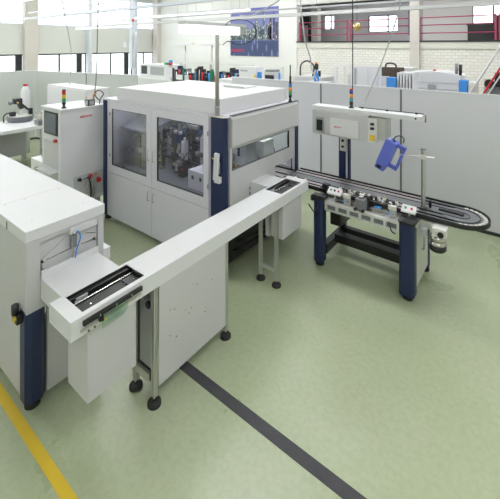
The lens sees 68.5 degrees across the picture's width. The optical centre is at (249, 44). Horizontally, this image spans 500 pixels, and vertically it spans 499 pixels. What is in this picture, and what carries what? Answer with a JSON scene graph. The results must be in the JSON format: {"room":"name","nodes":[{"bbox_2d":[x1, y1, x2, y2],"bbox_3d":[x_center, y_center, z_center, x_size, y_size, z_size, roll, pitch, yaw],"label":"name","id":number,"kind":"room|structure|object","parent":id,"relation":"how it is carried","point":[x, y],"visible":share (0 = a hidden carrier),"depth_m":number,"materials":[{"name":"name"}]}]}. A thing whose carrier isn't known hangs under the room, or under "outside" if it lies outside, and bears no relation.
{"room":"factory floor","nodes":[
{"label":"factory floor","id":0,"kind":"room"},
{"bbox_2d":[0,70,35,139],"bbox_3d":[-8.726,1.900,9.318,0.050,2.200,6.100,0,0,38],"label":"wall","id":1,"kind":"structure","parent":0,"point":[11,82],"depth_m":11.24,"materials":[{"name":"paint"}]},
{"bbox_2d":[0,0,152,54],"bbox_3d":[-13.069,-0.150,17.023,0.312,6.300,21.000,0,0,38],"label":"wall","id":2,"kind":"structure","parent":0,"point":[51,39],"depth_m":20.64,"materials":[{"name":"white paint"}]},
{"bbox_2d":[0,54,21,70],"bbox_3d":[-12.936,1.285,17.205,0.100,1.630,4.650,0,0,38],"label":"window","id":3,"kind":"structure","parent":2,"relation":"in","point":[18,57],"depth_m":18.61,"materials":[{"name":"metal"}]},
{"bbox_2d":[22,0,37,102],"bbox_3d":[-11.299,-0.150,18.878,0.350,6.300,0.620,0,0,38],"label":"trim","id":4,"kind":"structure","parent":2,"relation":"attached to","point":[30,27],"depth_m":18.73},
{"bbox_2d":[38,53,85,72],"bbox_3d":[-10.555,1.285,20.293,0.100,1.630,3.150,0,0,38],"label":"window","id":5,"kind":"structure","parent":2,"relation":"in","point":[78,55],"depth_m":21.06,"materials":[{"name":"metal"}]},
{"bbox_2d":[38,0,85,26],"bbox_3d":[-10.555,-1.960,20.293,0.100,1.880,3.150,0,0,38],"label":"window","id":6,"kind":"structure","parent":2,"relation":"in","point":[85,0],"depth_m":20.59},
{"bbox_2d":[86,0,91,72],"bbox_3d":[-9.375,-0.150,21.372,0.350,6.300,0.200,0,0,38],"label":"trim","id":7,"kind":"structure","parent":2,"relation":"attached to","point":[88,8],"depth_m":21.29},
{"bbox_2d":[92,52,131,73],"bbox_3d":[-8.646,1.285,22.768,0.100,1.630,3.100,0,0,38],"label":"window","id":8,"kind":"structure","parent":2,"relation":"in","point":[126,54],"depth_m":23.52,"materials":[{"name":"metal"}]},
{"bbox_2d":[132,0,137,74],"bbox_3d":[-7.482,-0.150,23.827,0.350,6.300,0.200,0,0,38],"label":"trim","id":9,"kind":"structure","parent":2,"relation":"attached to","point":[134,71],"depth_m":23.73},
{"bbox_2d":[36,71,137,138],"bbox_3d":[-4.970,1.910,10.930,4.104,2.180,0.050,0,0,24],"label":"wall","id":10,"kind":"structure","parent":0,"point":[43,78],"depth_m":10.98,"materials":[{"name":"paint"}]},
{"bbox_2d":[161,0,299,78],"bbox_3d":[-2.115,-0.150,22.025,11.550,6.300,0.300,0,0,38],"label":"wall","id":11,"kind":"structure","parent":0,"point":[170,35],"depth_m":22.34,"materials":[{"name":"white paint"}]},
{"bbox_2d":[153,0,160,62],"bbox_3d":[-6.318,-0.150,24.887,0.500,6.300,0.300,0,0,38],"label":"trim","id":12,"kind":"structure","parent":11,"relation":"attached to","point":[156,10],"depth_m":24.73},
{"bbox_2d":[230,6,278,56],"bbox_3d":[0.181,-0.710,20.025,3.270,2.620,0.033,0,0,38],"label":"poster","id":13,"kind":"object","parent":11,"relation":"attached to","point":[265,42],"visible":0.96,"depth_m":19.80,"materials":[{"name":"paper"}]},
{"bbox_2d":[297,0,367,4],"bbox_3d":[9.723,-2.650,12.896,18.350,1.300,0.300,0,0,38],"label":"trim","id":14,"kind":"structure","parent":11,"relation":"attached to","point":[303,2],"depth_m":17.63,"materials":[{"name":"white paint"}]},
{"bbox_2d":[296,40,499,42],"bbox_3d":[9.693,-0.150,12.857,18.350,0.060,0.400,0,0,38],"label":"trim","id":15,"kind":"structure","parent":11,"relation":"attached to","point":[425,40],"depth_m":14.60,"materials":[{"name":"metal"}]},
{"bbox_2d":[299,20,347,40],"bbox_3d":[3.482,-0.660,17.583,2.540,0.960,0.060,0,0,38],"label":"gallery railing","id":16,"kind":"object","parent":15,"relation":"on","point":[346,21],"visible":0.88,"depth_m":17.48,"materials":[{"name":"metal"}]},
{"bbox_2d":[350,18,409,40],"bbox_3d":[5.628,-0.660,15.928,2.640,0.960,0.060,0,0,38],"label":"gallery railing","id":17,"kind":"object","parent":15,"relation":"on","point":[395,18],"visible":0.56,"depth_m":16.02,"materials":[{"name":"red paint"}]},
{"bbox_2d":[420,14,496,40],"bbox_3d":[7.940,-0.660,14.145,2.600,0.960,0.060,0,0,38],"label":"gallery railing","id":18,"kind":"object","parent":15,"relation":"on","point":[495,22],"visible":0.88,"depth_m":14.02,"materials":[{"name":"metal"}]},
{"bbox_2d":[0,103,499,498],"bbox_3d":[-0.013,3.100,9.481,30.200,0.200,25.600,0,0,38],"label":"floor","id":19,"kind":"structure","parent":0,"point":[398,398],"depth_m":3.12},
{"bbox_2d":[0,118,41,159],"bbox_3d":[-6.201,2.475,8.457,1.350,1.050,2.620,0,0,38],"label":"table","id":20,"kind":"object","parent":19,"relation":"on","point":[12,135],"visible":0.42,"depth_m":9.22,"materials":[{"name":"laminate"}]},
{"bbox_2d":[3,98,33,122],"bbox_3d":[-5.894,1.655,9.420,0.600,0.590,0.600,0,0,-6],"label":"microscope","id":21,"kind":"object","parent":20,"relation":"on","point":[21,117],"visible":1,"depth_m":9.28,"materials":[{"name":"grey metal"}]},
{"bbox_2d":[6,114,33,122],"bbox_3d":[-5.894,1.880,9.420,0.600,0.140,0.600,0,0,38],"label":"base","id":22,"kind":"object","parent":21,"relation":"on","point":[17,118],"depth_m":9.23,"materials":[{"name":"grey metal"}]},
{"bbox_2d":[8,113,32,117],"bbox_3d":[-5.894,1.805,9.420,0.540,0.010,0.540,0,0,38],"label":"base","id":23,"kind":"object","parent":21,"relation":"on","point":[20,115],"depth_m":9.34,"materials":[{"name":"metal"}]},
{"bbox_2d":[34,110,41,125],"bbox_3d":[-5.112,1.757,9.000,0.312,0.384,0.212,0,0,38],"label":"pipe fitting","id":24,"kind":"object","parent":20,"relation":"on","point":[38,121],"visible":0.65,"depth_m":8.91,"materials":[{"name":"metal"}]},
{"bbox_2d":[21,84,29,152],"bbox_3d":[-6.256,2.045,10.229,0.220,1.910,0.220,0,0,38],"label":"gas cylinder","id":25,"kind":"object","parent":19,"relation":"on","point":[25,92],"visible":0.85,"depth_m":10.17,"materials":[{"name":"white plastic"}]},
{"bbox_2d":[31,155,41,172],"bbox_3d":[-3.692,2.442,6.717,0.450,1.116,0.470,0,0,38],"label":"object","id":26,"kind":"object","parent":19,"relation":"on","point":[36,162],"visible":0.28,"depth_m":6.58,"materials":[{"name":"white metal"}]},
{"bbox_2d":[0,382,77,498],"bbox_3d":[-1.648,2.998,2.776,12.000,0.002,0.073,0,0,38],"label":"tape","id":27,"kind":"object","parent":19,"relation":"on","point":[53,474],"visible":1,"depth_m":2.72,"materials":[{"name":"plastic"}]},
{"bbox_2d":[0,154,109,410],"bbox_3d":[-2.820,2.253,4.174,3.236,1.494,0.813,0,0,38],"label":"cabinet","id":28,"kind":"object","parent":19,"relation":"on","point":[45,222],"visible":0.88,"depth_m":3.19,"materials":[{"name":"grey metal"}]},
{"bbox_2d":[41,246,117,306],"bbox_3d":[-1.409,1.988,3.100,0.438,0.233,0.496,0,0,38],"label":"chute","id":29,"kind":"object","parent":28,"relation":"attached to","point":[60,279],"visible":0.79,"depth_m":3.09,"materials":[{"name":"metal"}]},
{"bbox_2d":[36,100,102,200],"bbox_3d":[-3.097,2.022,6.340,0.872,1.955,0.860,0,0,38],"label":"tall cabinet","id":30,"kind":"object","parent":19,"relation":"on","point":[72,136],"visible":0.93,"depth_m":6.17,"materials":[{"name":"metal"}]},
{"bbox_2d":[36,166,57,175],"bbox_3d":[-3.369,2.090,6.096,0.500,0.020,0.140,0,0,38],"label":"shelf","id":31,"kind":"object","parent":30,"relation":"attached to","point":[48,170],"depth_m":6.08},
{"bbox_2d":[61,89,66,108],"bbox_3d":[-3.081,0.889,6.076,0.090,0.310,0.090,0,0,38],"label":"light","id":32,"kind":"object","parent":30,"relation":"on","point":[63,90],"visible":1,"depth_m":6.05,"materials":[{"name":"multicoloured plastic"}]},
{"bbox_2d":[85,99,94,105],"bbox_3d":[-2.767,0.992,6.349,0.103,0.104,0.123,0,0,38],"label":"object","id":33,"kind":"object","parent":30,"relation":"on","point":[88,102],"visible":1,"depth_m":6.32,"materials":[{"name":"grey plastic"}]},
{"bbox_2d":[47,83,108,103],"bbox_3d":[-4.329,2.010,9.166,1.950,1.980,0.570,0,0,38],"label":"storage cabinet","id":34,"kind":"object","parent":19,"relation":"on","point":[74,92],"visible":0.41,"depth_m":8.81,"materials":[{"name":"metal"}]},
{"bbox_2d":[138,63,184,84],"bbox_3d":[-3.826,1.925,16.327,2.200,2.150,1.215,0,0,38],"label":"machine","id":35,"kind":"object","parent":19,"relation":"on","point":[150,73],"visible":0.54,"depth_m":15.92,"materials":[{"name":"metal"}]},
{"bbox_2d":[49,176,307,410],"bbox_3d":[-0.325,2.440,3.883,0.397,1.120,3.308,0,0,38],"label":"conveyor","id":36,"kind":"object","parent":19,"relation":"on","point":[171,298],"visible":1,"depth_m":3.18,"materials":[{"name":"white metal"}]},
{"bbox_2d":[176,43,193,68],"bbox_3d":[-2.975,1.460,16.816,0.950,3.080,0.296,0,0,38],"label":"lamp","id":37,"kind":"object","parent":19,"relation":"on","point":[185,44],"visible":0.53,"depth_m":16.77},
{"bbox_2d":[103,80,298,263],"bbox_3d":[-0.879,1.843,6.212,2.901,2.315,1.856,0,0,38],"label":"enclosure","id":38,"kind":"object","parent":19,"relation":"on","point":[161,140],"visible":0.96,"depth_m":5.57,"materials":[{"name":"white metal"}]},
{"bbox_2d":[117,80,284,113],"bbox_3d":[-0.835,0.803,6.188,2.320,0.237,1.660,0,0,38],"label":"hood","id":39,"kind":"object","parent":38,"relation":"attached to","point":[187,95],"depth_m":5.66,"materials":[{"name":"metal"}]},
{"bbox_2d":[212,153,221,183],"bbox_3d":[-0.441,1.569,4.706,0.166,0.381,0.064,0,0,38],"label":"door handle","id":40,"kind":"object","parent":38,"relation":"attached to","point":[217,179],"visible":1,"depth_m":4.66,"materials":[{"name":"metal"}]},
{"bbox_2d":[178,19,256,115],"bbox_3d":[-0.381,0.287,4.774,0.247,1.280,1.236,0,0,38],"label":"lamp","id":41,"kind":"object","parent":38,"relation":"on","point":[185,27],"visible":1,"depth_m":4.80,"materials":[{"name":"grey plastic"}]},
{"bbox_2d":[179,24,239,34],"bbox_3d":[-0.493,-0.190,4.715,0.130,0.110,0.995,0,0,38],"label":"diffuser","id":42,"kind":"object","parent":41,"relation":"attached to","point":[208,29],"depth_m":4.61,"materials":[{"name":"white"}]},
{"bbox_2d":[214,106,219,115],"bbox_3d":[-0.431,0.863,4.828,0.071,0.127,0.071,0,0,38],"label":"socket","id":43,"kind":"object","parent":41,"relation":"attached to","point":[217,108],"depth_m":4.80,"materials":[{"name":"grey plastic"}]},
{"bbox_2d":[232,230,264,251],"bbox_3d":[0.143,2.664,5.232,0.212,0.194,1.008,0,0,38],"label":"corrugated hose","id":44,"kind":"object","parent":38,"relation":"attached to","point":[255,238],"visible":0.57,"depth_m":4.88,"materials":[{"name":"black plastic"}]},
{"bbox_2d":[236,224,264,242],"bbox_3d":[0.198,2.525,5.189,0.212,0.194,1.008,0,0,38],"label":"corrugated hose","id":45,"kind":"object","parent":38,"relation":"attached to","point":[256,232],"visible":0.39,"depth_m":4.83,"materials":[{"name":"black plastic"}]},
{"bbox_2d":[228,102,298,147],"bbox_3d":[0.258,1.135,5.383,0.075,0.410,1.680,0,0,38],"label":"hood","id":46,"kind":"object","parent":38,"relation":"attached to","point":[252,126],"depth_m":5.20,"materials":[{"name":"metal"}]},
{"bbox_2d":[249,174,282,195],"bbox_3d":[0.221,1.991,5.121,0.326,0.218,0.410,0,0,38],"label":"chute","id":47,"kind":"object","parent":38,"relation":"on","point":[266,180],"visible":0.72,"depth_m":5.04,"materials":[{"name":"white plastic"}]},
{"bbox_2d":[288,65,292,101],"bbox_3d":[0.651,0.616,5.938,0.078,0.592,0.078,0,0,38],"label":"light","id":48,"kind":"object","parent":38,"relation":"on","point":[290,82],"visible":1,"depth_m":5.92,"materials":[{"name":"multicoloured plastic"}]},
{"bbox_2d":[201,43,221,68],"bbox_3d":[-1.632,1.460,15.528,0.950,3.080,0.296,0,0,38],"label":"lamp","id":49,"kind":"object","parent":19,"relation":"on","point":[211,44],"visible":0.53,"depth_m":15.48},
{"bbox_2d":[172,61,253,81],"bbox_3d":[-1.324,1.840,14.205,4.055,2.320,0.920,0,0,38],"label":"assembly line","id":50,"kind":"object","parent":19,"relation":"on","point":[199,74],"visible":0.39,"depth_m":14.22,"materials":[{"name":"metal"}]},
{"bbox_2d":[219,77,231,83],"bbox_3d":[0.236,2.035,11.237,2.450,1.930,0.915,0,0,38],"label":"bench","id":51,"kind":"object","parent":19,"relation":"on","point":[222,80],"visible":0.15,"depth_m":11.48,"materials":[{"name":"metal"}]},
{"bbox_2d":[239,66,262,77],"bbox_3d":[0.035,0.865,11.206,0.630,0.410,0.410,0,0,38],"label":"analyser","id":52,"kind":"object","parent":51,"relation":"on","point":[244,71],"visible":0.62,"depth_m":11.04,"materials":[{"name":"grey plastic"}]},
{"bbox_2d":[264,69,279,79],"bbox_3d":[0.653,0.895,10.730,0.370,0.350,0.308,0,0,38],"label":"printer","id":53,"kind":"object","parent":51,"relation":"on","point":[269,73],"visible":0.73,"depth_m":10.61,"materials":[{"name":"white plastic"}]},
{"bbox_2d":[179,361,366,498],"bbox_3d":[2.175,2.998,1.282,7.120,0.002,0.097,0,0,38],"label":"tape","id":54,"kind":"object","parent":19,"relation":"on","point":[327,477],"visible":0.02,"depth_m":2.80,"materials":[{"name":"plastic"}]},
{"bbox_2d":[295,60,333,82],"bbox_3d":[1.668,1.690,9.312,0.770,2.620,0.815,0,0,38],"label":"machine housing","id":55,"kind":"object","parent":19,"relation":"on","point":[309,77],"visible":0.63,"depth_m":9.11,"materials":[{"name":"metal"}]},
{"bbox_2d":[306,80,331,82],"bbox_3d":[1.600,1.925,8.543,0.500,2.150,0.415,0,0,38],"label":"stand","id":56,"kind":"object","parent":19,"relation":"on","point":[312,80],"visible":0.16,"depth_m":8.55,"materials":[{"name":"metal"}]},
{"bbox_2d":[314,62,318,80],"bbox_3d":[1.564,0.625,8.644,0.130,0.450,0.130,0,0,38],"label":"spray bottle","id":57,"kind":"object","parent":56,"relation":"on","point":[316,63],"visible":0.9,"depth_m":8.61,"materials":[{"name":"blue plastic"}]},
{"bbox_2d":[334,65,388,86],"bbox_3d":[2.514,1.725,8.214,1.050,2.550,0.720,0,0,38],"label":"machine housing","id":58,"kind":"object","parent":19,"relation":"on","point":[362,75],"visible":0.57,"depth_m":7.89,"materials":[{"name":"grey plastic"}]},
{"bbox_2d":[311,192,429,300],"bbox_3d":[1.631,2.522,4.981,1.360,0.955,0.919,0,0,38],"label":"work table","id":59,"kind":"object","parent":19,"relation":"on","point":[413,261],"visible":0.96,"depth_m":4.80,"materials":[{"name":"blue paint"}]},
{"bbox_2d":[327,187,342,200],"bbox_3d":[1.145,2.030,4.957,0.190,0.169,0.080,0,0,38],"label":"box","id":60,"kind":"object","parent":59,"relation":"on","point":[333,191],"visible":1,"depth_m":4.95,"materials":[{"name":"white plastic"}]},
{"bbox_2d":[342,193,350,204],"bbox_3d":[1.266,2.034,4.839,0.105,0.129,0.070,0,0,38],"label":"block","id":61,"kind":"object","parent":59,"relation":"on","point":[347,197],"visible":1,"depth_m":4.82,"materials":[{"name":"grey plastic"}]},
{"bbox_2d":[353,193,369,212],"bbox_3d":[1.423,2.009,4.695,0.160,0.188,0.185,0,0,38],"label":"motor","id":62,"kind":"object","parent":59,"relation":"on","point":[362,202],"visible":1,"depth_m":4.67,"materials":[{"name":"grey metal"}]},
{"bbox_2d":[312,103,425,178],"bbox_3d":[1.664,1.504,5.252,1.581,1.220,0.400,0,0,38],"label":"console","id":63,"kind":"object","parent":59,"relation":"on","point":[371,125],"visible":1,"depth_m":5.22,"materials":[{"name":"grey metal"}]},
{"bbox_2d":[317,119,321,130],"bbox_3d":[1.039,1.195,5.491,0.090,0.160,0.015,0,0,38],"label":"switch","id":64,"kind":"object","parent":63,"relation":"attached to","point":[319,121],"depth_m":5.48,"materials":[{"name":"black plastic"}]},
{"bbox_2d":[316,117,323,131],"bbox_3d":[1.047,1.190,5.500,0.140,0.220,0.010,0,0,38],"label":"switch plate","id":65,"kind":"object","parent":63,"relation":"attached to","point":[319,120],"depth_m":5.48,"materials":[{"name":"grey plastic"}]},
{"bbox_2d":[349,89,353,107],"bbox_3d":[1.471,0.774,5.331,0.078,0.280,0.078,0,0,38],"label":"light","id":66,"kind":"object","parent":63,"relation":"on","point":[350,90],"visible":1,"depth_m":5.31,"materials":[{"name":"multicoloured plastic"}]},
{"bbox_2d":[371,206,388,214],"bbox_3d":[1.646,2.085,4.640,0.220,0.060,0.040,0,0,38],"label":"guide","id":67,"kind":"object","parent":59,"relation":"on","point":[376,208],"visible":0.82,"depth_m":4.64,"materials":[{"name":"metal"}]},
{"bbox_2d":[281,167,490,230],"bbox_3d":[1.693,2.060,4.998,2.658,0.220,0.633,0,0,38],"label":"conveyor","id":68,"kind":"object","parent":59,"relation":"on","point":[447,213],"depth_m":4.74,"materials":[{"name":"grey metal"}]},
{"bbox_2d":[399,148,433,209],"bbox_3d":[2.105,1.660,4.621,0.412,0.740,0.130,0,0,38],"label":"mast","id":69,"kind":"object","parent":68,"relation":"on","point":[422,156],"visible":1,"depth_m":4.55,"materials":[{"name":"metal"}]},
{"bbox_2d":[374,135,406,170],"bbox_3d":[1.839,1.406,4.786,0.395,0.486,0.174,0,0,38],"label":"sensor","id":70,"kind":"object","parent":69,"relation":"attached to","point":[389,148],"visible":1,"depth_m":4.74,"materials":[{"name":"blue plastic"}]},
{"bbox_2d":[420,219,447,253],"bbox_3d":[2.127,2.240,4.248,0.300,0.341,0.235,0,0,38],"label":"motor","id":71,"kind":"object","parent":68,"relation":"attached to","point":[437,243],"visible":0.95,"depth_m":4.17,"materials":[{"name":"metal"}]},
{"bbox_2d":[387,204,396,217],"bbox_3d":[1.731,2.034,4.493,0.105,0.129,0.070,0,0,38],"label":"block","id":72,"kind":"object","parent":59,"relation":"on","point":[392,212],"visible":1,"depth_m":4.48,"materials":[{"name":"grey plastic"}]},
{"bbox_2d":[401,204,416,217],"bbox_3d":[1.902,2.025,4.399,0.160,0.179,0.080,0,0,38],"label":"box","id":73,"kind":"object","parent":59,"relation":"on","point":[405,208],"visible":0.92,"depth_m":4.39,"materials":[{"name":"white plastic"}]},
{"bbox_2d":[386,77,396,87],"bbox_3d":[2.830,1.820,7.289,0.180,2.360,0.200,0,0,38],"label":"bin","id":74,"kind":"object","parent":19,"relation":"on","point":[390,81],"visible":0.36,"depth_m":7.20,"materials":[{"name":"plastic"}]},
{"bbox_2d":[388,66,417,71],"bbox_3d":[3.779,1.775,9.199,0.650,2.450,0.615,0,0,38],"label":"machine housing","id":75,"kind":"object","parent":19,"relation":"on","point":[406,69],"visible":0.16,"depth_m":8.97,"materials":[{"name":"metal"}]},
{"bbox_2d":[397,71,418,88],"bbox_3d":[3.123,1.770,7.252,0.310,2.460,0.400,0,0,38],"label":"heater","id":76,"kind":"object","parent":19,"relation":"on","point":[410,80],"visible":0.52,"depth_m":7.13,"materials":[{"name":"metal"}]},
{"bbox_2d":[412,69,465,91],"bbox_3d":[4.078,1.765,7.949,0.950,2.470,0.830,0,0,38],"label":"machine housing","id":77,"kind":"object","parent":19,"relation":"on","point":[439,80],"visible":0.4,"depth_m":7.61,"materials":[{"name":"metal"}]},
{"bbox_2d":[455,63,461,74],"bbox_3d":[4.289,0.500,7.552,0.128,0.240,0.058,0,0,38],"label":"tower","id":78,"kind":"object","parent":77,"relation":"on","point":[456,64],"visible":0.97,"depth_m":7.54,"materials":[{"name":"grey metal"}]},
{"bbox_2d":[459,79,468,92],"bbox_3d":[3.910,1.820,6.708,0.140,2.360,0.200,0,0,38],"label":"bin","id":79,"kind":"object","parent":19,"relation":"on","point":[463,84],"visible":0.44,"depth_m":6.62,"materials":[{"name":"plastic"}]},
{"bbox_2d":[468,81,478,92],"bbox_3d":[4.077,1.835,6.696,0.120,2.330,0.415,0,0,38],"label":"machine housing","id":80,"kind":"object","parent":19,"relation":"on","point":[471,83],"visible":0.12,"depth_m":6.57,"materials":[{"name":"beige paint"}]},
{"bbox_2d":[469,45,499,92],"bbox_3d":[3.789,0.995,6.486,2.195,4.009,0.040,0,0,38],"label":"pole","id":81,"kind":"object","parent":19,"relation":"on","point":[498,49],"visible":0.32,"depth_m":6.28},
{"bbox_2d":[482,67,499,93],"bbox_3d":[3.938,1.045,6.434,2.048,3.905,0.032,0,0,38],"label":"pole","id":82,"kind":"object","parent":19,"relation":"on","point":[498,70],"visible":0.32,"depth_m":6.27,"materials":[{"name":"red metal"}]},
{"bbox_2d":[484,72,499,94],"bbox_3d":[4.856,1.750,6.642,1.020,2.500,0.750,0,0,38],"label":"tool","id":83,"kind":"object","parent":19,"relation":"on","point":[496,90],"visible":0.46,"depth_m":6.61,"materials":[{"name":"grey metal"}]},
{"bbox_2d":[240,0,279,16],"bbox_3d":[0.182,-1.054,6.326,0.185,1.095,1.471,0,0,-36],"label":"cable","id":84,"kind":"object","parent":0,"point":[278,0],"visible":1,"depth_m":6.17,"materials":[{"name":"grey plastic"}]},
{"bbox_2d":[311,5,320,40],"bbox_3d":[3.716,-1.725,20.622,0.400,3.150,0.400,0,0,38],"label":"column","id":85,"kind":"structure","parent":0,"point":[315,18],"depth_m":20.50,"materials":[{"name":"beige paint"}]},
{"bbox_2d":[232,76,499,236],"bbox_3d":[4.265,1.890,5.449,11.900,2.220,0.050,0,0,38],"label":"wall","id":86,"kind":"structure","parent":0,"point":[461,130],"depth_m":6.38,"materials":[{"name":"paint"}]},
{"bbox_2d":[315,0,433,7],"bbox_3d":[10.842,-2.175,14.306,18.300,0.350,0.300,0,0,38],"label":"trim","id":87,"kind":"structure","parent":0,"point":[368,0],"depth_m":18.40,"materials":[{"name":"metal"}]},
{"bbox_2d":[382,62,403,76],"bbox_3d":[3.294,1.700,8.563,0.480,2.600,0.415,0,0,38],"label":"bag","id":88,"kind":"object","parent":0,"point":[386,71],"visible":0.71,"depth_m":8.40,"materials":[{"name":"leather"}]},
{"bbox_2d":[300,0,495,40],"bbox_3d":[11.037,-1.550,16.934,21.800,3.500,0.300,0,0,38],"label":"wall","id":89,"kind":"structure","parent":0,"point":[402,14],"depth_m":19.07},
{"bbox_2d":[368,15,397,31],"bbox_3d":[7.197,-1.150,19.814,1.600,0.900,0.070,0,0,38],"label":"window","id":90,"kind":"structure","parent":89,"relation":"in","point":[379,15],"depth_m":19.74,"materials":[{"name":"metal"}]},
{"bbox_2d":[297,48,499,93],"bbox_3d":[9.723,1.570,12.896,18.350,2.860,0.300,0,0,38],"label":"brick wall","id":91,"kind":"structure","parent":0,"point":[473,61],"depth_m":15.47,"materials":[{"name":"brick"}]},
{"bbox_2d":[279,0,296,79],"bbox_3d":[1.932,-0.150,18.677,1.050,6.300,0.060,0,0,38],"label":"column","id":92,"kind":"structure","parent":91,"relation":"attached to","point":[287,25],"depth_m":18.62,"materials":[{"name":"white paint"}]},
{"bbox_2d":[297,42,499,48],"bbox_3d":[9.705,0.010,12.872,18.350,0.260,0.360,0,0,38],"label":"trim","id":93,"kind":"structure","parent":91,"relation":"attached to","point":[429,45],"depth_m":15.24,"materials":[{"name":"beige paint"}]},
{"bbox_2d":[410,1,421,69],"bbox_3d":[6.798,-0.150,15.038,0.360,6.300,0.480,0,0,38],"label":"column","id":94,"kind":"structure","parent":91,"relation":"attached to","point":[415,15],"depth_m":14.85,"materials":[{"name":"paint"}]},
{"bbox_3d":[-0.013,-3.400,9.481,30.200,0.200,25.600,0,0,38],"label":"ceiling","id":95,"kind":"structure","parent":0,"visible":0},
{"bbox_2d":[0,0,30,5],"bbox_3d":[-7.119,-2.399,12.056,8.000,1.798,0.180,0,0,38],"label":"light","id":96,"kind":"object","parent":95,"relation":"hanging from","point":[6,2],"visible":1,"depth_m":13.07,"materials":[{"name":"white"}]},
{"bbox_2d":[62,0,71,83],"bbox_3d":[-5.181,-1.139,10.244,0.227,4.325,1.702,0,0,-42],"label":"cable","id":97,"kind":"object","parent":95,"relation":"hanging from","point":[62,0],"visible":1,"depth_m":10.17,"materials":[{"name":"grey plastic"}]},
{"bbox_2d":[28,0,132,12],"bbox_3d":[-1.097,-2.424,10.443,24.508,1.748,0.050,0,0,38],"label":"conduit pipe","id":98,"kind":"object","parent":95,"relation":"hanging from","point":[63,0],"visible":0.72,"depth_m":14.81,"materials":[{"name":"metal"}]},
{"bbox_2d":[93,0,98,98],"bbox_3d":[-2.742,-1.127,6.611,0.042,4.342,0.352,0,0,2],"label":"hanging cable","id":99,"kind":"object","parent":95,"relation":"hanging from","point":[98,0],"visible":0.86,"depth_m":6.57,"materials":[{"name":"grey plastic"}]},
{"bbox_2d":[75,2,131,29],"bbox_3d":[-6.389,-2.009,15.787,4.200,2.578,0.180,0,0,38],"label":"light","id":100,"kind":"object","parent":95,"relation":"hanging from","point":[124,24],"visible":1,"depth_m":15.28,"materials":[{"name":"white"}]},
{"bbox_2d":[75,25,131,29],"bbox_3d":[-6.389,-0.745,15.787,4.160,0.050,0.160,0,0,38],"label":"diffuser","id":101,"kind":"object","parent":100,"relation":"attached to","point":[103,26],"depth_m":15.52,"materials":[{"name":"white"}]},
{"bbox_2d":[0,0,224,22],"bbox_3d":[-1.678,-2.139,8.871,24.508,2.318,0.120,0,0,38],"label":"cable tray","id":102,"kind":"object","parent":95,"relation":"hanging from","point":[186,1],"visible":0.95,"depth_m":10.43,"materials":[{"name":"metal"}]},
{"bbox_2d":[123,0,135,68],"bbox_3d":[-5.153,-1.149,15.687,0.880,4.298,0.248,0,0,38],"label":"column","id":103,"kind":"object","parent":95,"relation":"hanging from","point":[131,44],"visible":1,"depth_m":15.60,"materials":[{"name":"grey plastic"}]},
{"bbox_2d":[135,13,178,18],"bbox_3d":[-3.957,-2.359,18.205,6.500,1.878,0.180,0,0,38],"label":"light","id":104,"kind":"object","parent":95,"relation":"hanging from","point":[163,15],"visible":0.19,"depth_m":18.77,"materials":[{"name":"white"}]},
{"bbox_2d":[135,15,178,18],"bbox_3d":[-3.957,-1.445,18.205,6.460,0.050,0.160,0,0,38],"label":"diffuser","id":105,"kind":"object","parent":104,"relation":"attached to","point":[151,16],"depth_m":18.95,"materials":[{"name":"white"}]},
{"bbox_2d":[178,0,250,15],"bbox_3d":[-1.329,-2.199,12.769,3.300,2.198,0.180,0,0,38],"label":"light","id":106,"kind":"object","parent":95,"relation":"hanging from","point":[239,9],"visible":1,"depth_m":12.49,"materials":[{"name":"white"}]},
{"bbox_2d":[179,9,249,15],"bbox_3d":[-1.329,-1.125,12.769,3.260,0.050,0.160,0,0,38],"label":"diffuser","id":107,"kind":"object","parent":106,"relation":"attached to","point":[218,10],"depth_m":12.68,"materials":[{"name":"white"}]},
{"bbox_2d":[114,0,425,21],"bbox_3d":[2.137,-2.299,13.000,24.508,1.998,0.060,0,0,38],"label":"conduit pipe","id":108,"kind":"object","parent":95,"relation":"hanging from","point":[394,1],"visible":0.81,"depth_m":13.50,"materials":[{"name":"grey plastic"}]},
{"bbox_2d":[94,0,499,25],"bbox_3d":[1.466,-2.124,12.129,24.508,2.348,0.200,0,0,38],"label":"cable tray","id":109,"kind":"object","parent":95,"relation":"hanging from","point":[497,2],"visible":0.8,"depth_m":10.96,"materials":[{"name":"metal"}]},
{"bbox_2d":[299,0,317,81],"bbox_3d":[1.038,-1.224,7.454,0.473,4.153,2.344,0,0,16],"label":"hanging cable","id":110,"kind":"object","parent":95,"relation":"hanging from","point":[299,0],"visible":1,"depth_m":6.38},
{"bbox_2d":[352,0,352,88],"bbox_3d":[1.517,-1.199,5.422,0.016,4.198,0.016,0,0,38],"label":"hanging cable","id":111,"kind":"object","parent":95,"relation":"hanging from","point":[352,0],"visible":0.8,"depth_m":5.42,"materials":[{"name":"black plastic"}]},
{"bbox_2d":[353,23,361,30],"bbox_3d":[3.606,-1.879,12.373,0.300,2.838,0.300,0,0,38],"label":"globe lamp","id":112,"kind":"object","parent":95,"relation":"hanging from","point":[356,26],"visible":0.97,"depth_m":12.27,"materials":[{"name":"gold metal"}]},
{"bbox_2d":[359,0,401,106],"bbox_3d":[2.194,-1.191,5.301,1.189,4.219,0.307,0,0,18],"label":"cable","id":113,"kind":"object","parent":95,"relation":"hanging from","point":[401,0],"visible":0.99,"depth_m":5.47,"materials":[{"name":"grey plastic"}]},
{"bbox_3d":[9.697,-0.075,15.442,21.500,0.150,3.700,0,0,38],"label":"floor","id":114,"kind":"structure","parent":0,"visible":0},
{"bbox_2d":[300,16,310,40],"bbox_3d":[3.176,-0.875,21.026,0.750,1.450,0.620,0,0,38],"label":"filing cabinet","id":115,"kind":"object","parent":114,"relation":"on","point":[305,19],"visible":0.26,"depth_m":20.67,"materials":[{"name":"metal"}]},
{"bbox_2d":[467,24,498,39],"bbox_3d":[10.274,-0.525,15.944,1.400,0.750,0.800,0,0,38],"label":"office desk","id":116,"kind":"object","parent":114,"relation":"on","point":[471,27],"visible":0.72,"depth_m":15.76,"materials":[{"name":"metal"}]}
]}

